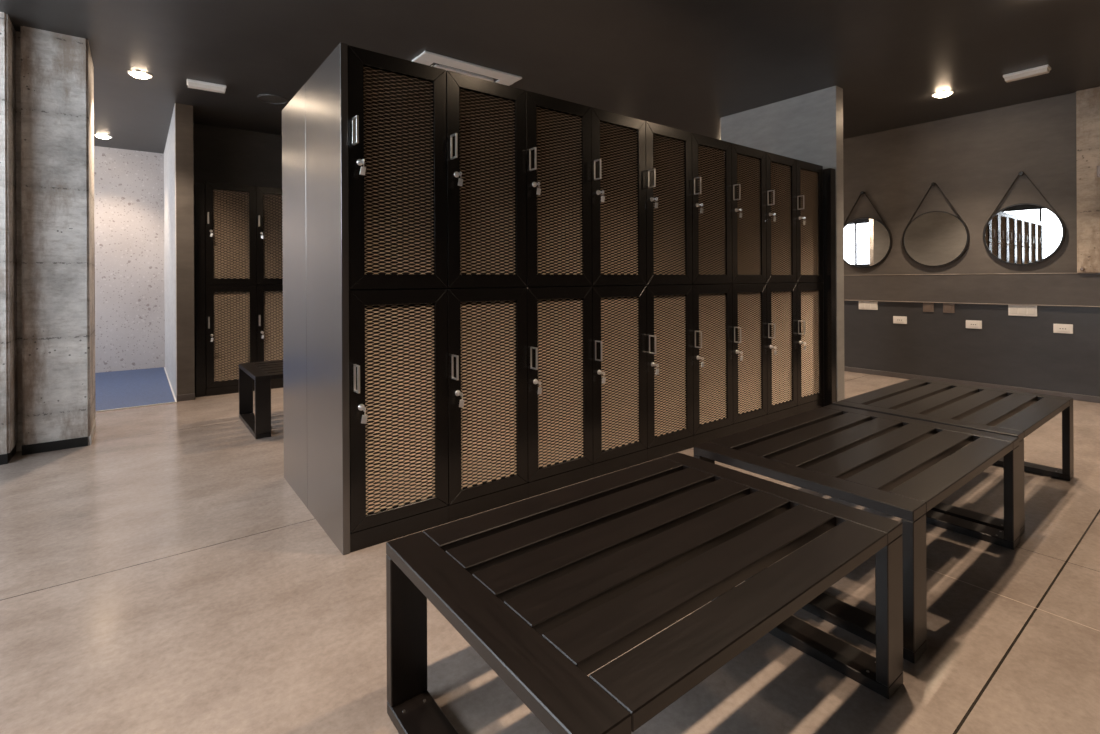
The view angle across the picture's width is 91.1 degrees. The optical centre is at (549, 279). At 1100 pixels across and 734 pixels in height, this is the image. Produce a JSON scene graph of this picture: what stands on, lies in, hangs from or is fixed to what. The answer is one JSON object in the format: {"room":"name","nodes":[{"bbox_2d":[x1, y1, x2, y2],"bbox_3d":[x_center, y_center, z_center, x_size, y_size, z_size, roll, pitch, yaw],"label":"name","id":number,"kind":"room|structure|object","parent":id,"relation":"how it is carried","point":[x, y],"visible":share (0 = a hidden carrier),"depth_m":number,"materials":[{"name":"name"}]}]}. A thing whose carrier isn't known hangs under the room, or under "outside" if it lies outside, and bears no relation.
{"room":"changing room","nodes":[
{"label":"changing room","id":0,"kind":"room"},
{"bbox_2d":[0,12,17,454],"bbox_3d":[-3.853,-0.283,3.435,0.678,2.724,0.760,0,0,-38],"label":"wall","id":1,"kind":"structure","parent":0,"point":[8,196],"depth_m":3.35,"materials":[{"name":"concrete"}]},
{"bbox_2d":[0,445,15,464],"bbox_3d":[-3.843,1.110,3.426,0.670,0.062,0.756,0,0,-38],"label":"baseboard","id":2,"kind":"structure","parent":1,"relation":"attached to","point":[4,458],"depth_m":3.33,"materials":[{"name":"black"}]},
{"bbox_2d":[16,31,22,451],"bbox_3d":[-3.646,-0.253,3.751,0.050,2.786,0.410,0,0,-38],"label":"wall","id":3,"kind":"structure","parent":0,"point":[19,444],"depth_m":3.58,"materials":[{"name":"concrete"}]},
{"bbox_2d":[20,26,95,444],"bbox_3d":[-3.489,-0.285,3.854,0.335,2.724,0.638,0,0,-38],"label":"wall column","id":4,"kind":"structure","parent":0,"point":[57,69],"depth_m":3.60,"materials":[{"name":"concrete"}]},
{"bbox_2d":[22,437,87,454],"bbox_3d":[-3.483,1.108,3.843,0.326,0.062,0.634,0,0,-38],"label":"baseboard","id":5,"kind":"structure","parent":4,"relation":"attached to","point":[83,441],"depth_m":3.59,"materials":[{"name":"black"}]},
{"bbox_2d":[88,418,95,444],"bbox_3d":[-3.353,1.107,3.955,0.015,0.062,0.634,0,0,-38],"label":"trim","id":6,"kind":"structure","parent":4,"relation":"attached to","point":[90,437],"depth_m":3.85,"materials":[{"name":"white paint"}]},
{"bbox_2d":[94,146,164,372],"bbox_3d":[-6.076,-0.240,6.348,2.900,2.786,0.200,0,0,-38],"label":"wall","id":7,"kind":"structure","parent":0,"point":[128,184],"depth_m":6.81,"materials":[{"name":"stone"}]},
{"bbox_2d":[164,103,194,400],"bbox_3d":[-4.201,-0.250,6.075,0.142,2.786,2.519,0,0,-38],"label":"wall","id":8,"kind":"structure","parent":0,"point":[184,113],"depth_m":5.10,"materials":[{"name":"grey paint"}]},
{"bbox_2d":[164,367,176,402],"bbox_3d":[-4.237,1.139,6.006,0.012,0.008,2.575,0,0,-38],"label":"trim","id":9,"kind":"structure","parent":8,"relation":"attached to","point":[164,367],"depth_m":5.72,"materials":[{"name":"white metal"}]},
{"bbox_2d":[177,393,194,401],"bbox_3d":[-3.421,1.109,5.074,0.141,0.060,0.010,0,0,-38],"label":"baseboard","id":10,"kind":"structure","parent":8,"relation":"attached to","point":[184,397],"depth_m":5.07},
{"bbox_2d":[193,123,281,188],"bbox_3d":[-1.317,-0.266,7.621,6.316,2.786,0.150,0,0,-38],"label":"wall","id":11,"kind":"structure","parent":0,"point":[225,155],"depth_m":5.90,"materials":[{"name":"paint"}]},
{"bbox_2d":[0,367,1099,733],"bbox_3d":[-0.013,1.177,3.601,9.558,0.126,12.135,0,0,-38],"label":"floor","id":12,"kind":"structure","parent":0,"point":[164,573],"depth_m":1.81,"materials":[{"name":"concrete"}]},
{"bbox_2d":[96,402,174,411],"bbox_3d":[-4.528,1.141,4.168,2.688,0.008,0.015,0,0,-38],"label":"trim","id":13,"kind":"structure","parent":12,"relation":"on","point":[168,402],"depth_m":4.81,"materials":[{"name":"white metal"}]},
{"bbox_2d":[194,182,256,396],"bbox_3d":[-3.360,0.093,5.558,0.524,2.091,0.606,0,0,-38],"label":"locker","id":14,"kind":"object","parent":12,"relation":"on","point":[225,295],"visible":0.96,"depth_m":5.43,"materials":[{"name":"black metal"}]},
{"bbox_2d":[239,360,282,438],"bbox_3d":[-1.858,0.909,4.482,1.167,0.443,0.778,0,0,-38],"label":"bench","id":15,"kind":"object","parent":12,"relation":"on","point":[258,424],"visible":0.5,"depth_m":4.01,"materials":[{"name":"black wood"}]},
{"bbox_2d":[256,186,282,388],"bbox_3d":[-2.977,0.091,5.853,0.440,2.091,0.606,0,0,-38],"label":"locker","id":16,"kind":"object","parent":12,"relation":"on","point":[269,238],"visible":0.55,"depth_m":5.65,"materials":[{"name":"black metal"}]},
{"bbox_2d":[282,84,307,507],"bbox_3d":[-1.194,0.081,3.039,0.477,2.091,0.608,0,0,-38],"label":"locker","id":17,"kind":"object","parent":12,"relation":"on","point":[293,114],"visible":0.11,"depth_m":2.84,"materials":[{"name":"black metal"}]},
{"bbox_2d":[305,42,448,554],"bbox_3d":[-0.818,0.079,2.551,0.477,2.091,0.621,0,0,-38],"label":"locker","id":18,"kind":"object","parent":12,"relation":"on","point":[377,333],"visible":1,"depth_m":2.44,"materials":[{"name":"black metal"}]},
{"bbox_2d":[445,70,527,521],"bbox_3d":[-0.447,0.077,2.827,0.447,2.091,0.606,0,0,-38],"label":"locker","id":19,"kind":"object","parent":12,"relation":"on","point":[486,120],"visible":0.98,"depth_m":2.73,"materials":[{"name":"black metal"}]},
{"bbox_2d":[524,91,592,497],"bbox_3d":[-0.092,0.075,3.099,0.447,2.091,0.606,0,0,-38],"label":"locker","id":20,"kind":"object","parent":12,"relation":"on","point":[558,131],"visible":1,"depth_m":3.01,"materials":[{"name":"black metal"}]},
{"bbox_2d":[589,107,646,477],"bbox_3d":[0.263,0.073,3.372,0.447,2.091,0.606,0,0,-38],"label":"locker","id":21,"kind":"object","parent":12,"relation":"on","point":[618,141],"visible":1,"depth_m":3.28,"materials":[{"name":"black metal"}]},
{"bbox_2d":[386,452,902,733],"bbox_3d":[0.276,0.897,1.444,1.167,0.443,0.778,0,0,-38],"label":"bench","id":22,"kind":"object","parent":12,"relation":"on","point":[549,589],"visible":1,"depth_m":1.31,"materials":[{"name":"black wood"}]},
{"bbox_2d":[644,121,693,460],"bbox_3d":[0.618,0.071,3.645,0.447,2.091,0.606,0,0,-38],"label":"locker","id":23,"kind":"object","parent":12,"relation":"on","point":[669,291],"visible":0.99,"depth_m":3.55,"materials":[{"name":"black metal"}]},
{"bbox_2d":[690,133,732,445],"bbox_3d":[0.973,0.069,3.918,0.447,2.091,0.606,0,0,-38],"label":"locker","id":24,"kind":"object","parent":12,"relation":"on","point":[711,157],"visible":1,"depth_m":3.82,"materials":[{"name":"black metal"}]},
{"bbox_2d":[731,143,766,433],"bbox_3d":[1.328,0.067,4.191,0.447,2.091,0.606,0,0,-38],"label":"locker","id":25,"kind":"object","parent":12,"relation":"on","point":[749,290],"visible":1,"depth_m":4.09,"materials":[{"name":"black metal"}]},
{"bbox_2d":[764,152,796,423],"bbox_3d":[1.683,0.065,4.463,0.447,2.091,0.606,0,0,-38],"label":"locker","id":26,"kind":"object","parent":12,"relation":"on","point":[781,254],"visible":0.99,"depth_m":4.37,"materials":[{"name":"black metal"}]},
{"bbox_2d":[796,159,823,414],"bbox_3d":[2.040,0.063,4.737,0.451,2.091,0.606,0,0,-38],"label":"locker","id":27,"kind":"object","parent":12,"relation":"on","point":[809,176],"visible":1,"depth_m":4.64,"materials":[{"name":"black metal"}]},
{"bbox_2d":[823,168,836,405],"bbox_3d":[2.248,0.077,4.911,0.087,2.062,0.650,0,0,-38],"label":"filler panel","id":28,"kind":"object","parent":12,"relation":"on","point":[829,186],"visible":0.24,"depth_m":4.65,"materials":[{"name":"black metal"}]},
{"bbox_2d":[694,405,1019,663],"bbox_3d":[1.279,0.891,2.226,1.167,0.443,0.778,0,0,-38],"label":"bench","id":29,"kind":"object","parent":12,"relation":"on","point":[855,456],"visible":0.85,"depth_m":2.03,"materials":[{"name":"black wood"}]},
{"bbox_2d":[832,378,1073,536],"bbox_3d":[2.225,0.886,2.968,1.167,0.443,0.778,0,0,-38],"label":"bench","id":30,"kind":"object","parent":12,"relation":"on","point":[980,408],"visible":0.6,"depth_m":2.88,"materials":[{"name":"black wood"}]},
{"bbox_2d":[0,0,1099,153],"bbox_3d":[-0.029,-1.726,3.601,9.558,0.120,12.135,0,0,-38],"label":"ceiling","id":31,"kind":"structure","parent":0,"point":[685,65],"depth_m":3.90,"materials":[{"name":"grey paint"}]},
{"bbox_2d":[94,134,111,138],"bbox_3d":[-5.104,-1.625,6.164,0.164,0.026,0.164,0,0,-38],"label":"recessed light","id":32,"kind":"object","parent":31,"relation":"in","point":[102,136],"visible":0.99,"depth_m":6.13,"materials":[{"name":"white plastic"}]},
{"bbox_2d":[127,70,152,78],"bbox_3d":[-3.289,-1.635,4.330,0.164,0.026,0.164,0,0,-38],"label":"recessed light","id":33,"kind":"object","parent":31,"relation":"in","point":[135,73],"visible":1,"depth_m":4.30,"materials":[{"name":"white plastic"}]},
{"bbox_2d":[187,79,225,93],"bbox_3d":[-2.899,-1.626,4.558,0.280,0.048,0.110,0,0,-35],"label":"emergency light","id":34,"kind":"object","parent":31,"relation":"attached to","point":[194,84],"visible":1,"depth_m":4.53,"materials":[{"name":"white plastic"}]},
{"bbox_2d":[257,94,287,103],"bbox_3d":[-2.533,-1.646,4.934,0.250,0.012,0.250,0,0,-38],"label":"ceiling speaker","id":35,"kind":"object","parent":31,"relation":"attached to","point":[268,98],"visible":1,"depth_m":4.93},
{"bbox_2d":[259,96,285,102],"bbox_3d":[-2.533,-1.647,4.934,0.224,0.008,0.224,0,0,-38],"label":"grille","id":36,"kind":"object","parent":35,"relation":"attached to","point":[268,99],"depth_m":4.93,"materials":[{"name":"black metal"}]},
{"bbox_2d":[412,51,521,85],"bbox_3d":[-0.830,-1.653,4.515,0.860,0.016,0.860,0,0,-38],"label":"air conditioner","id":37,"kind":"object","parent":31,"relation":"attached to","point":[446,63],"visible":0.44,"depth_m":4.21,"materials":[{"name":"white plastic"}]},
{"bbox_2d":[433,64,492,80],"bbox_3d":[-0.830,-1.653,4.515,0.516,0.016,0.516,0,0,-38],"label":"grille","id":38,"kind":"object","parent":37,"relation":"attached to","point":[440,66],"depth_m":4.29,"materials":[{"name":"grey plastic"}]},
{"bbox_2d":[932,90,953,97],"bbox_3d":[3.559,-1.673,4.892,0.164,0.026,0.164,0,0,-38],"label":"recessed light","id":39,"kind":"object","parent":31,"relation":"in","point":[940,94],"visible":1,"depth_m":4.86,"materials":[{"name":"white plastic"}]},
{"bbox_2d":[1003,64,1050,81],"bbox_3d":[3.862,-1.663,4.374,0.110,0.048,0.280,0,0,-38],"label":"emergency light","id":40,"kind":"object","parent":31,"relation":"attached to","point":[1044,69],"visible":1,"depth_m":4.34,"materials":[{"name":"white plastic"}]},
{"bbox_2d":[721,86,844,400],"bbox_3d":[2.182,-0.285,5.176,0.130,2.786,1.163,0,0,-38],"label":"wall","id":41,"kind":"structure","parent":0,"point":[808,127],"depth_m":4.85,"materials":[{"name":"paint"}]},
{"bbox_2d":[843,93,1099,396],"bbox_3d":[3.690,-0.293,6.452,0.200,2.786,12.135,0,0,-38],"label":"wall","id":42,"kind":"structure","parent":0,"point":[974,159],"depth_m":5.48,"materials":[{"name":"grey paint"}]},
{"bbox_2d":[844,191,892,268],"bbox_3d":[3.650,-0.578,6.293,0.055,0.902,0.603,0,0,-38],"label":"round mirror","id":43,"kind":"object","parent":42,"relation":"attached to","point":[868,241],"visible":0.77,"depth_m":6.26,"materials":[{"name":"clear glass"}]},
{"bbox_2d":[859,301,877,309],"bbox_3d":[3.700,0.302,6.266,0.015,0.097,0.194,0,0,-38],"label":"socket plate","id":44,"kind":"object","parent":42,"relation":"attached to","point":[867,305],"visible":1,"depth_m":6.26,"materials":[{"name":"white plastic"}]},
{"bbox_2d":[893,316,906,323],"bbox_3d":[3.896,0.452,6.010,0.018,0.082,0.134,0,0,-38],"label":"power outlet","id":45,"kind":"object","parent":42,"relation":"attached to","point":[896,319],"visible":1,"depth_m":6.00,"materials":[{"name":"white plastic"}]},
{"bbox_2d":[923,303,933,311],"bbox_3d":[4.062,0.300,5.794,0.017,0.096,0.098,0,0,-38],"label":"switch plate","id":46,"kind":"object","parent":42,"relation":"attached to","point":[927,307],"visible":1,"depth_m":5.79,"materials":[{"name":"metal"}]},
{"bbox_2d":[902,182,969,266],"bbox_3d":[4.080,-0.580,5.732,0.055,0.902,0.603,0,0,-38],"label":"round mirror","id":47,"kind":"object","parent":42,"relation":"attached to","point":[933,238],"visible":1,"depth_m":5.72,"materials":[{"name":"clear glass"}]},
{"bbox_2d":[943,303,954,312],"bbox_3d":[4.173,0.300,5.649,0.017,0.098,0.100,0,0,-38],"label":"switch plate","id":48,"kind":"object","parent":42,"relation":"attached to","point":[947,307],"visible":1,"depth_m":5.64,"materials":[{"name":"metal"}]},
{"bbox_2d":[844,273,1080,275],"bbox_3d":[4.191,-0.054,5.597,0.008,0.007,9.770,0,0,-38],"label":"trim","id":49,"kind":"structure","parent":42,"relation":"attached to","point":[999,273],"depth_m":5.29,"materials":[{"name":"black metal"}]},
{"bbox_2d":[844,273,1099,305],"bbox_3d":[4.202,0.094,5.605,0.022,0.299,9.770,0,0,-38],"label":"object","id":50,"kind":"structure","parent":42,"relation":"attached to","point":[1083,289],"depth_m":5.43,"materials":[{"name":"paint"}]},
{"bbox_2d":[844,366,1099,402],"bbox_3d":[4.212,1.069,5.608,0.012,0.055,9.770,0,0,-38],"label":"baseboard","id":51,"kind":"structure","parent":42,"relation":"attached to","point":[1095,399],"depth_m":5.48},
{"bbox_2d":[966,320,981,328],"bbox_3d":[4.303,0.457,5.481,0.018,0.082,0.132,0,0,-38],"label":"power outlet","id":52,"kind":"object","parent":42,"relation":"attached to","point":[974,324],"visible":1,"depth_m":5.47,"materials":[{"name":"white plastic"}]},
{"bbox_2d":[849,300,1099,306],"bbox_3d":[4.192,0.243,5.597,0.010,0.007,9.770,0,0,-38],"label":"trim","id":53,"kind":"structure","parent":42,"relation":"attached to","point":[849,300],"depth_m":5.42,"materials":[{"name":"black metal"}]},
{"bbox_2d":[1008,305,1036,315],"bbox_3d":[4.534,0.298,5.180,0.015,0.103,0.206,0,0,-38],"label":"socket plate","id":54,"kind":"object","parent":42,"relation":"attached to","point":[1014,310],"visible":1,"depth_m":5.17,"materials":[{"name":"white plastic"}]},
{"bbox_2d":[983,171,1064,265],"bbox_3d":[4.516,-0.582,5.165,0.055,0.902,0.603,0,0,-38],"label":"round mirror","id":55,"kind":"object","parent":42,"relation":"attached to","point":[1022,234],"visible":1,"depth_m":5.16,"materials":[{"name":"clear glass"}]},
{"bbox_2d":[1053,324,1072,333],"bbox_3d":[4.708,0.452,4.953,0.018,0.084,0.132,0,0,-38],"label":"power outlet","id":56,"kind":"object","parent":42,"relation":"attached to","point":[1057,328],"visible":1,"depth_m":4.95,"materials":[{"name":"white plastic"}]},
{"bbox_2d":[1076,86,1099,272],"bbox_3d":[5.097,-0.877,4.399,0.064,1.634,1.161,0,0,-38],"label":"wall pier","id":57,"kind":"object","parent":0,"point":[1087,100],"visible":1,"depth_m":4.79,"materials":[{"name":"concrete"}]},
{"bbox_2d":[1097,166,1099,176],"bbox_3d":[4.830,-0.947,4.708,0.016,0.100,0.085,0,0,-38],"label":"wall plate","id":58,"kind":"object","parent":57,"relation":"attached to","point":[1098,167],"visible":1,"depth_m":4.73,"materials":[{"name":"brown metal"}]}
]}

